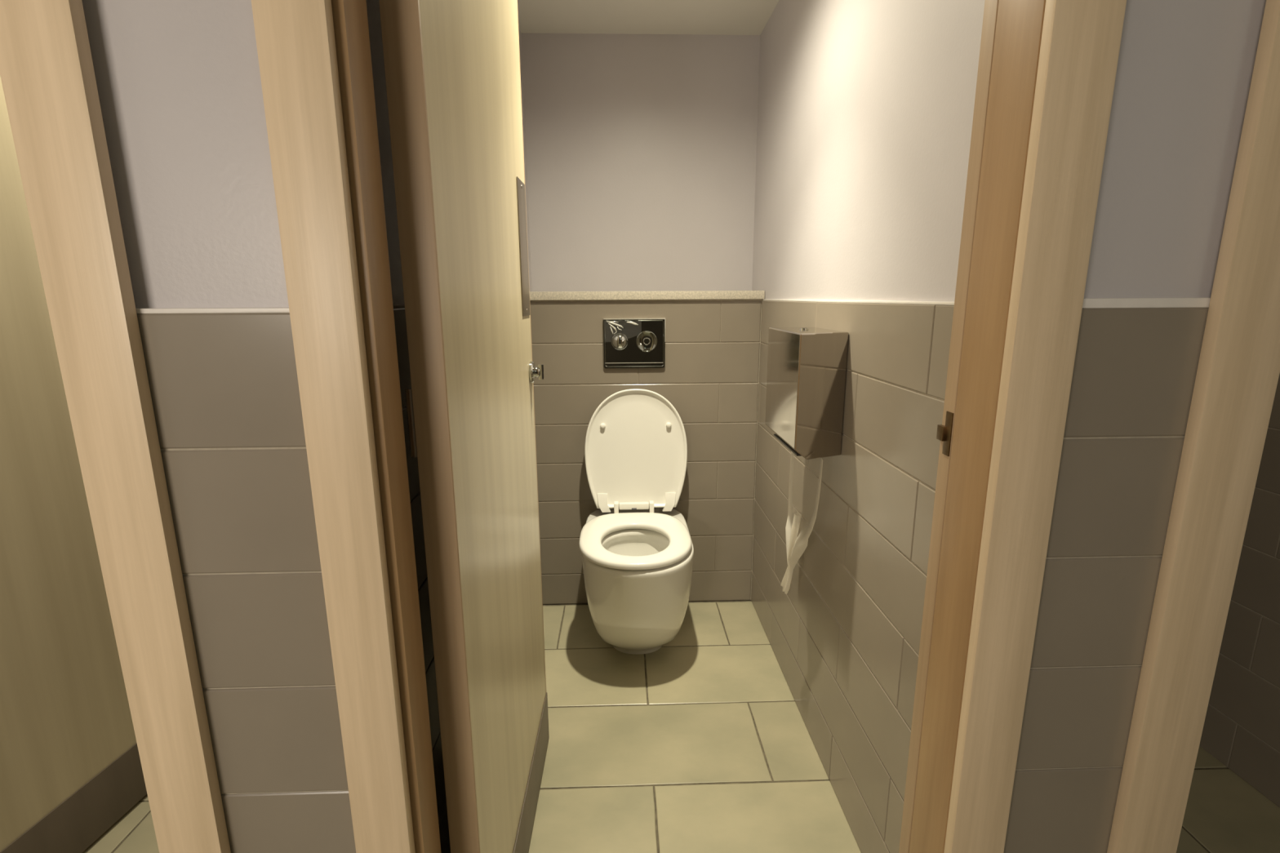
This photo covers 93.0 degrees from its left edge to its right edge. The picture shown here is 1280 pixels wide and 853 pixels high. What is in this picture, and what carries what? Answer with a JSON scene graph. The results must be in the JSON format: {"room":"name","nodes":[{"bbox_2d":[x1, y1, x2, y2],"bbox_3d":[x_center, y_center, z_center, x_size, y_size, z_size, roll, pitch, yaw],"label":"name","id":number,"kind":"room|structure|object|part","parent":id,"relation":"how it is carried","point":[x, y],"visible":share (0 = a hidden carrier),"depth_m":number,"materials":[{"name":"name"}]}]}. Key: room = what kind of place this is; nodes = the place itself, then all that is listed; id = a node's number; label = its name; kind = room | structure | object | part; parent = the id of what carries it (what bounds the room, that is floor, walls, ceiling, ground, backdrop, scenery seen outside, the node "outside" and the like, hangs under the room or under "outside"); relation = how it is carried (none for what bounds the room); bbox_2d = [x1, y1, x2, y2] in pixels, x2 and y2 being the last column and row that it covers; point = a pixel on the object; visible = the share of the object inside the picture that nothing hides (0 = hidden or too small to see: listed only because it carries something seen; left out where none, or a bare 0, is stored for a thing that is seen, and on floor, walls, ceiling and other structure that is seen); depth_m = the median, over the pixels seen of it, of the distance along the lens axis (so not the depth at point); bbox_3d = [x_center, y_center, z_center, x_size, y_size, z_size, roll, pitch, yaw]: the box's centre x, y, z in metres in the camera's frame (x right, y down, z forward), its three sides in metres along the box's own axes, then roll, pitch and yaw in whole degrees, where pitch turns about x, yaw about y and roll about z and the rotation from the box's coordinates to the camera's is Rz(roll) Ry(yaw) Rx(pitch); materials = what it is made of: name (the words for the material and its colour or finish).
{"room":"public restroom","nodes":[
{"label":"public restroom","id":0,"kind":"room"},
{"bbox_2d":[366,0,531,852],"bbox_3d":[-0.476,-0.202,1.603,0.176,2.148,1.680,-1,12,-2],"label":"wall","id":1,"kind":"structure","parent":0,"point":[372,6],"depth_m":0.96,"materials":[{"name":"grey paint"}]},
{"bbox_2d":[521,32,763,604],"bbox_3d":[-0.005,-0.369,2.374,3.750,2.148,0.296,-1,12,-2],"label":"wall","id":2,"kind":"structure","parent":0,"point":[641,149],"depth_m":2.30,"materials":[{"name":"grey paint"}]},
{"bbox_2d":[603,318,665,368],"bbox_3d":[-0.020,-0.303,2.218,0.228,0.182,0.035,-1,12,-2],"label":"flush plate","id":3,"kind":"object","parent":2,"relation":"attached to","point":[628,343],"visible":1,"depth_m":2.22,"materials":[{"name":"silver metal"}]},
{"bbox_2d":[578,388,693,654],"bbox_3d":[-0.010,0.342,2.081,0.388,0.880,0.567,-1,12,-2],"label":"toilet","id":4,"kind":"object","parent":2,"relation":"attached to","point":[637,550],"visible":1,"depth_m":2.15,"materials":[{"name":"white ceramic"}]},
{"bbox_3d":[-0.016,0.372,2.028,0.371,0.023,0.452,-1,12,-3],"label":"seat","id":5,"kind":"part","parent":4,"relation":"part of","materials":[{"name":"white plastic"}]},
{"bbox_3d":[-0.015,0.082,2.250,0.380,0.444,0.020,-1,6,-2],"label":"lid","id":6,"kind":"part","parent":4,"relation":"part of","materials":[{"name":"white plastic"}]},
{"bbox_2d":[529,290,764,300],"bbox_3d":[0.014,-0.496,2.300,0.871,0.030,0.227,-1,12,-2],"label":"ledge shelf","id":7,"kind":"object","parent":2,"relation":"attached to","point":[670,295],"visible":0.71,"depth_m":2.19,"materials":[{"name":"stone"}]},
{"bbox_2d":[517,0,778,35],"bbox_3d":[0.015,-1.291,1.406,3.750,0.060,1.755,-1,12,-2],"label":"ceiling","id":8,"kind":"structure","parent":0,"point":[724,17],"depth_m":2.08,"materials":[{"name":"paint"}]},
{"bbox_2d":[81,0,1266,852],"bbox_3d":[0.050,-0.145,0.720,3.750,2.400,0.105,-1,12,-2],"label":"wall","id":9,"kind":"structure","parent":0,"point":[179,82],"depth_m":0.69,"materials":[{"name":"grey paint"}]},
{"bbox_2d":[0,75,146,852],"bbox_3d":[-1.257,-0.034,1.102,0.076,2.015,0.706,1,12,6],"label":"door","id":10,"kind":"structure","parent":9,"relation":"in","point":[71,768],"depth_m":1.26,"materials":[{"name":"brown wood"}]},
{"bbox_3d":[-1.240,0.882,1.298,0.003,0.143,0.700,1,12,5],"label":"kick plate","id":11,"kind":"part","parent":10,"relation":"part of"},
{"bbox_2d":[0,0,231,852],"bbox_3d":[-0.967,0.009,0.715,0.868,2.110,0.136,-1,12,-2],"label":"trim","id":12,"kind":"structure","parent":9,"relation":"attached to","point":[47,73],"depth_m":0.65,"materials":[{"name":"brown wood"}]},
{"bbox_2d":[378,0,549,852],"bbox_3d":[-0.265,-0.045,1.135,0.076,2.015,0.706,0,12,0],"label":"door","id":13,"kind":"structure","parent":9,"relation":"in","point":[452,67],"depth_m":0.92,"materials":[{"name":"brown wood"}]},
{"bbox_3d":[-0.259,-0.395,1.355,0.002,0.290,0.096,-1,12,-1],"label":"pull plate","id":14,"kind":"part","parent":13,"relation":"part of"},
{"bbox_3d":[-0.248,0.869,1.332,0.003,0.143,0.700,0,12,-1],"label":"kick plate","id":15,"kind":"part","parent":13,"relation":"part of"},
{"bbox_2d":[251,0,1126,852],"bbox_3d":[0.062,-0.003,0.748,0.868,2.110,0.136,-1,12,-2],"label":"trim","id":16,"kind":"structure","parent":9,"relation":"attached to","point":[1047,68],"depth_m":0.69,"materials":[{"name":"brown wood"}]},
{"bbox_3d":[-0.335,0.014,0.678,0.070,2.110,0.018,-1,12,-2],"label":"casing","id":17,"kind":"part","parent":16,"relation":"part of","materials":[{"name":"brown wood"}]},
{"bbox_3d":[0.411,0.008,0.818,0.008,0.059,0.028,-1,12,-2],"label":"strike plate","id":18,"kind":"part","parent":16,"relation":"part of","materials":[{"name":"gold metal"}]},
{"bbox_3d":[0.451,0.005,0.703,0.073,2.110,0.018,-1,12,-2],"label":"casing","id":19,"kind":"part","parent":16,"relation":"part of","materials":[{"name":"brown wood"}]},
{"bbox_2d":[1106,0,1279,852],"bbox_3d":[1.084,-0.015,0.780,0.883,2.110,0.136,-1,12,-2],"label":"trim","id":20,"kind":"structure","parent":9,"relation":"attached to","point":[1238,370],"depth_m":0.72,"materials":[{"name":"brown wood"}]},
{"bbox_2d":[82,600,1279,852],"bbox_3d":[0.060,1.109,0.878,3.750,0.120,3.750,-1,12,-2],"label":"floor","id":21,"kind":"structure","parent":0,"point":[701,742],"depth_m":1.60,"materials":[{"name":"tile"}]},
{"bbox_2d":[751,0,985,852],"bbox_3d":[0.554,-0.214,1.636,0.175,2.148,1.680,-1,12,-2],"label":"wall","id":22,"kind":"structure","parent":0,"point":[865,109],"depth_m":1.31,"materials":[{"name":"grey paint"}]},
{"bbox_2d":[764,327,848,459],"bbox_3d":[0.410,-0.095,1.508,0.123,0.296,0.289,-1,12,-2],"label":"dispenser","id":23,"kind":"object","parent":22,"relation":"attached to","point":[806,366],"visible":1,"depth_m":1.40,"materials":[{"name":"metal"}]},
{"bbox_2d":[780,451,822,594],"bbox_3d":[0.409,0.262,1.576,0.029,0.435,0.255,-1,12,-2],"label":"tissue","id":24,"kind":"object","parent":23,"relation":"hanging from","point":[797,541],"visible":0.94,"depth_m":1.60,"materials":[{"name":"white paper"}]},
{"bbox_2d":[1199,373,1279,808],"bbox_3d":[1.564,-0.226,1.668,0.098,2.148,1.680,-1,12,-2],"label":"wall","id":25,"kind":"structure","parent":0,"point":[1241,731],"depth_m":1.51,"materials":[{"name":"grey tile"}]}
]}

